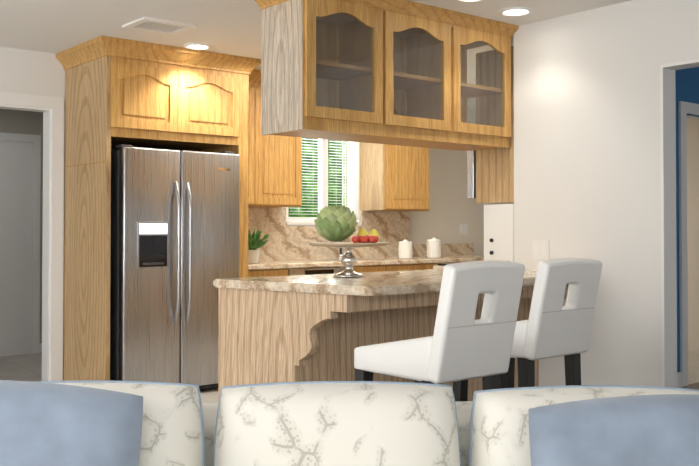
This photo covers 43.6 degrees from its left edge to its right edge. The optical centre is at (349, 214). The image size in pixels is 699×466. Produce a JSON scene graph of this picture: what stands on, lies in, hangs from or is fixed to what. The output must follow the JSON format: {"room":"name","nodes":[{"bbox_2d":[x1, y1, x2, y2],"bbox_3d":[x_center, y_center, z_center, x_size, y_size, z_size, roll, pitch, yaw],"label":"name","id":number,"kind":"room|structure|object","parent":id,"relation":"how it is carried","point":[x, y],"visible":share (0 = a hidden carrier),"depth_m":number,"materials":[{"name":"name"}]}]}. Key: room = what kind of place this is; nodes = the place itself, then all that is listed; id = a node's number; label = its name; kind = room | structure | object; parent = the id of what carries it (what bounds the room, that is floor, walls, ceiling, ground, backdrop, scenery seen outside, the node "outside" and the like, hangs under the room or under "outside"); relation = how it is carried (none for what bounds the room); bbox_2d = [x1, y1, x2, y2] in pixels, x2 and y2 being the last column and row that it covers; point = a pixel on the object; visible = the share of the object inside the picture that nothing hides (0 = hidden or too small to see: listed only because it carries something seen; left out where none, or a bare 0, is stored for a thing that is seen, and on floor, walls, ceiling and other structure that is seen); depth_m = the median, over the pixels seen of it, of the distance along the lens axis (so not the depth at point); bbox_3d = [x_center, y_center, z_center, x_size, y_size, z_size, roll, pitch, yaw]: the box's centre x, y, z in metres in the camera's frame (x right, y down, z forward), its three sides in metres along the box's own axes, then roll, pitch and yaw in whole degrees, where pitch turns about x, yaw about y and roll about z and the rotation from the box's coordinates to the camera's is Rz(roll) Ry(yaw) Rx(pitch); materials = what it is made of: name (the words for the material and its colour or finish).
{"room":"kitchen","nodes":[
{"label":"kitchen","id":0,"kind":"room"},
{"bbox_2d":[0,109,42,342],"bbox_3d":[-4.375,0.067,7.151,5.201,2.456,0.100,1,-1,-40],"label":"wall","id":1,"kind":"structure","parent":0,"point":[21,122],"depth_m":8.24,"materials":[{"name":"beige paint"}]},
{"bbox_2d":[0,132,41,356],"bbox_3d":[-3.324,0.277,7.941,1.770,2.061,0.036,1,-1,-40],"label":"door","id":2,"kind":"structure","parent":1,"relation":"attached to","point":[20,174],"depth_m":8.15,"materials":[{"name":"white wood"}]},
{"bbox_2d":[0,47,513,380],"bbox_3d":[-2.228,0.054,6.380,12.501,2.456,0.121,1,-1,-40],"label":"wall","id":3,"kind":"structure","parent":0,"point":[452,206],"depth_m":8.88,"materials":[{"name":"white paint"}]},
{"bbox_2d":[0,92,63,380],"bbox_3d":[-2.558,0.210,6.089,1.096,2.136,0.139,1,-1,-40],"label":"door frame","id":4,"kind":"structure","parent":3,"relation":"attached to","point":[51,108],"depth_m":6.36,"materials":[{"name":"white wood"}]},
{"bbox_2d":[248,70,301,207],"bbox_3d":[-0.808,-0.611,7.274,0.788,1.094,0.348,1,-1,-40],"label":"upper cabinet","id":5,"kind":"object","parent":3,"relation":"attached to","point":[274,161],"depth_m":7.18,"materials":[{"name":"brown wood"}]},
{"bbox_2d":[286,139,361,225],"bbox_3d":[-0.255,-0.355,8.002,0.868,0.915,0.120,1,-1,-40],"label":"window","id":6,"kind":"structure","parent":3,"relation":"in","point":[323,201],"depth_m":8.03,"materials":[{"name":"white"}]},
{"bbox_2d":[296,138,353,214],"bbox_3d":[-0.245,-0.375,7.991,0.741,0.776,0.024,1,-1,-40],"label":"window blinds","id":7,"kind":"object","parent":6,"relation":"attached to","point":[322,174],"visible":0.54,"depth_m":7.96,"materials":[{"name":"white plastic"}]},
{"bbox_2d":[342,141,357,220],"bbox_3d":[0.007,-0.315,8.171,0.188,0.750,0.009,1,-1,-40],"label":"lattice","id":8,"kind":"object","parent":6,"relation":"attached to","point":[350,175],"visible":0.79,"depth_m":8.17,"materials":[{"name":"white"}]},
{"bbox_2d":[360,142,428,210],"bbox_3d":[0.438,-0.587,8.318,0.597,1.108,0.348,1,-1,-40],"label":"upper cabinet","id":9,"kind":"object","parent":3,"relation":"attached to","point":[394,177],"depth_m":8.15,"materials":[{"name":"brown wood"}]},
{"bbox_2d":[460,223,467,234],"bbox_3d":[1.201,0.157,9.169,0.120,0.120,0.009,1,-1,-40],"label":"light switch","id":10,"kind":"object","parent":3,"relation":"attached to","point":[463,228],"visible":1,"depth_m":9.17,"materials":[{"name":"white plastic"}]},
{"bbox_2d":[0,0,630,107],"bbox_3d":[-0.442,-1.257,4.270,12.500,0.100,14.001,1,-1,-40],"label":"ceiling","id":11,"kind":"structure","parent":0,"point":[231,27],"depth_m":5.31,"materials":[{"name":"white paint"}]},
{"bbox_2d":[122,16,196,35],"bbox_3d":[-1.194,-1.180,5.492,0.361,0.014,0.301,1,-1,-40],"label":"ceiling vent","id":12,"kind":"object","parent":11,"relation":"in","point":[155,25],"visible":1,"depth_m":5.48,"materials":[{"name":"white metal"}]},
{"bbox_2d":[183,43,211,49],"bbox_3d":[-1.061,-1.171,6.112,0.200,0.010,0.200,1,-1,-40],"label":"recessed light","id":13,"kind":"object","parent":11,"relation":"in","point":[195,46],"visible":1,"depth_m":6.12,"materials":[{"name":"white"}]},
{"bbox_2d":[258,0,397,142],"bbox_3d":[-0.119,-0.814,4.832,0.619,0.764,0.396,1,-1,-40],"label":"upper cabinet","id":14,"kind":"object","parent":11,"relation":"attached to","point":[390,72],"depth_m":4.74,"materials":[{"name":"brown wood"}]},
{"bbox_2d":[374,0,465,147],"bbox_3d":[0.274,-0.809,5.161,0.688,0.764,0.396,1,-1,-40],"label":"upper cabinet","id":15,"kind":"object","parent":11,"relation":"attached to","point":[431,40],"depth_m":5.19,"materials":[{"name":"brown wood"}]},
{"bbox_2d":[455,0,484,2],"bbox_3d":[0.671,-1.192,4.801,0.200,0.010,0.200,1,-1,-40],"label":"recessed light","id":16,"kind":"object","parent":11,"relation":"in","point":[468,1],"visible":0.96,"depth_m":4.87,"materials":[{"name":"white"}]},
{"bbox_2d":[435,16,513,150],"bbox_3d":[0.667,-0.804,5.491,0.618,0.764,0.396,1,-1,-40],"label":"upper cabinet","id":17,"kind":"object","parent":11,"relation":"attached to","point":[480,32],"depth_m":5.44,"materials":[{"name":"brown wood"}]},
{"bbox_2d":[498,7,532,16],"bbox_3d":[0.976,-1.187,5.131,0.200,0.010,0.200,1,-1,-40],"label":"recessed light","id":18,"kind":"object","parent":11,"relation":"in","point":[516,11],"visible":1,"depth_m":5.13,"materials":[{"name":"white"}]},
{"bbox_2d":[0,352,698,402],"bbox_3d":[-2.353,1.309,6.509,12.501,0.051,8.051,1,-1,-40],"label":"floor","id":19,"kind":"structure","parent":0,"point":[26,367],"depth_m":7.24,"materials":[{"name":"grey"}]},
{"bbox_2d":[56,36,260,380],"bbox_3d":[-1.404,0.057,6.473,1.277,2.454,0.791,1,-1,-40],"label":"surround","id":20,"kind":"object","parent":19,"relation":"on","point":[134,93],"visible":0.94,"depth_m":6.16,"materials":[{"name":"brown wood"}]},
{"bbox_2d":[110,144,239,390],"bbox_3d":[-1.351,0.408,6.379,0.920,1.748,0.721,1,-1,-40],"label":"refrigerator","id":21,"kind":"object","parent":19,"relation":"on","point":[174,253],"visible":0.85,"depth_m":6.07,"materials":[{"name":"grey metal"}]},
{"bbox_2d":[218,285,538,402],"bbox_3d":[0.239,0.818,4.918,1.975,0.880,0.508,1,-1,-40],"label":"base cabinet","id":22,"kind":"object","parent":19,"relation":"on","point":[299,328],"depth_m":4.33,"materials":[{"name":"brown wood"}]},
{"bbox_2d":[213,269,536,300],"bbox_3d":[0.371,0.357,4.744,2.006,0.042,0.980,1,-1,-40],"label":"countertop","id":23,"kind":"structure","parent":22,"relation":"on","point":[389,283],"depth_m":4.24,"materials":[{"name":"beige stone"}]},
{"bbox_2d":[309,242,388,276],"bbox_3d":[-0.003,0.243,4.683,0.428,0.180,0.428,1,-1,-40],"label":"cake stand","id":24,"kind":"object","parent":23,"relation":"on","point":[348,259],"visible":0.94,"depth_m":4.63,"materials":[{"name":"silver metal"}]},
{"bbox_2d":[314,205,357,241],"bbox_3d":[-0.073,0.050,4.658,0.235,0.197,0.235,1,-1,-40],"label":"artichoke","id":25,"kind":"object","parent":24,"relation":"on","point":[336,223],"visible":1,"depth_m":4.58,"materials":[{"name":"green"}]},
{"bbox_2d":[352,228,379,242],"bbox_3d":[0.081,0.114,4.640,0.226,0.080,0.183,1,-1,-40],"label":"fruit","id":26,"kind":"object","parent":24,"relation":"on","point":[363,236],"visible":1,"depth_m":4.59,"materials":[{"name":"red food"}]},
{"bbox_2d":[453,258,601,400],"bbox_3d":[0.799,0.718,3.967,0.400,1.050,0.563,1,-1,-40],"label":"bar stool","id":27,"kind":"object","parent":19,"relation":"on","point":[551,326],"visible":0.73,"depth_m":3.76,"materials":[{"name":"white leather"}]},
{"bbox_2d":[248,207,483,276],"bbox_3d":[0.256,0.628,7.931,3.289,1.358,0.676,1,-1,-40],"label":"countertop","id":28,"kind":"structure","parent":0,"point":[285,250],"depth_m":7.76,"materials":[{"name":"beige stone"}]},
{"bbox_2d":[248,228,268,263],"bbox_3d":[-0.752,0.249,6.907,0.315,0.280,0.297,1,-1,-40],"label":"potted plant","id":29,"kind":"object","parent":28,"relation":"on","point":[254,242],"visible":0.75,"depth_m":6.84,"materials":[{"name":"green plant"}]},
{"bbox_2d":[398,239,411,258],"bbox_3d":[0.509,0.317,7.967,0.128,0.177,0.126,1,-1,-40],"label":"canister","id":30,"kind":"object","parent":28,"relation":"on","point":[404,248],"visible":0.96,"depth_m":7.91,"materials":[{"name":"white ceramic"}]},
{"bbox_2d":[427,237,440,257],"bbox_3d":[0.793,0.314,8.204,0.137,0.192,0.135,1,-1,-40],"label":"canister","id":31,"kind":"object","parent":28,"relation":"on","point":[433,247],"visible":0.98,"depth_m":8.15,"materials":[{"name":"white ceramic"}]},
{"bbox_2d":[433,266,443,268],"bbox_3d":[1.421,0.381,6.306,1.596,0.040,0.716,1,-1,-40],"label":"countertop","id":32,"kind":"structure","parent":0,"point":[434,267],"depth_m":6.03,"materials":[{"name":"beige stone"}]},
{"bbox_2d":[437,263,452,265],"bbox_3d":[1.020,0.351,6.143,0.721,0.014,0.411,1,-1,-40],"label":"cooktop","id":33,"kind":"object","parent":32,"relation":"in","point":[441,264],"depth_m":6.06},
{"bbox_2d":[484,204,513,261],"bbox_3d":[1.041,0.142,5.714,0.244,0.414,0.250,1,-1,-40],"label":"door","id":34,"kind":"structure","parent":0,"point":[498,232],"depth_m":5.64,"materials":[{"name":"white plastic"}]},
{"bbox_2d":[513,0,698,386],"bbox_3d":[3.340,-0.002,2.867,0.121,2.456,7.020,1,-1,-40],"label":"wall","id":35,"kind":"structure","parent":0,"point":[587,163],"depth_m":5.01,"materials":[{"name":"white paint"}]},
{"bbox_2d":[476,46,513,133],"bbox_3d":[1.551,-0.791,6.182,1.580,0.540,0.331,1,-1,-40],"label":"upper cabinet","id":36,"kind":"object","parent":35,"relation":"attached to","point":[486,63],"depth_m":5.69,"materials":[{"name":"brown wood"}]},
{"bbox_2d":[468,134,513,201],"bbox_3d":[1.220,-0.315,5.962,0.800,0.421,0.430,1,-1,-40],"label":"upper cabinet","id":37,"kind":"object","parent":36,"relation":"attached to","point":[490,175],"depth_m":5.69,"materials":[{"name":"brown wood"}]},
{"bbox_2d":[532,240,548,259],"bbox_3d":[1.171,0.218,5.351,0.009,0.121,0.126,1,-1,-40],"label":"outlet","id":38,"kind":"object","parent":35,"relation":"attached to","point":[540,249],"visible":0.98,"depth_m":5.35,"materials":[{"name":"white plastic"}]},
{"bbox_2d":[660,59,698,387],"bbox_3d":[2.044,0.217,4.409,0.129,2.068,0.955,1,-1,-40],"label":"door frame","id":39,"kind":"structure","parent":35,"relation":"attached to","point":[668,220],"depth_m":4.75,"materials":[{"name":"white wood"}]},
{"bbox_2d":[675,67,698,371],"bbox_3d":[2.778,0.062,6.884,4.181,2.456,0.140,1,-1,-40],"label":"wall","id":40,"kind":"structure","parent":0,"point":[687,84],"depth_m":6.54,"materials":[{"name":"blue"}]},
{"bbox_2d":[677,101,698,387],"bbox_3d":[2.216,0.216,6.306,2.580,2.131,0.021,1,-1,-40],"label":"door frame","id":41,"kind":"structure","parent":40,"relation":"attached to","point":[684,108],"depth_m":6.53,"materials":[{"name":"white wood"}]},
{"bbox_2d":[679,382,698,389],"bbox_3d":[3.122,1.307,6.454,4.180,0.050,0.930,1,-1,-40],"label":"floor","id":42,"kind":"structure","parent":0,"point":[693,386],"depth_m":6.51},
{"bbox_2d":[687,118,698,352],"bbox_3d":[2.892,0.094,8.832,0.101,2.455,2.701,1,-1,-40],"label":"wall","id":43,"kind":"structure","parent":0,"point":[693,220],"depth_m":8.31,"materials":[{"name":"beige paint"}]},
{"bbox_3d":[2.144,1.223,1.146,12.500,0.051,5.951,1,-1,-40],"label":"floor","id":44,"kind":"structure","parent":0,"visible":0},
{"bbox_2d":[0,380,698,465],"bbox_3d":[-0.021,0.794,1.912,2.366,0.833,1.060,0,-1,-2],"label":"sofa","id":45,"kind":"object","parent":44,"relation":"on","point":[147,423],"visible":1,"depth_m":2.08,"materials":[{"name":"white fabric"}]},
{"bbox_2d":[354,260,524,389],"bbox_3d":[0.341,0.704,3.398,0.400,1.060,0.565,1,-1,-40],"label":"bar stool","id":46,"kind":"object","parent":44,"relation":"on","point":[461,344],"visible":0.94,"depth_m":3.22,"materials":[{"name":"white leather"}]},
{"label":"outside","id":47,"kind":"structure","parent":0,"visible":0},
{"bbox_2d":[288,137,348,216],"bbox_3d":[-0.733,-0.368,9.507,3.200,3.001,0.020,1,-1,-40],"label":"foliage","id":48,"kind":"object","parent":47,"point":[306,194],"depth_m":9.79,"materials":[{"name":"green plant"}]}
]}

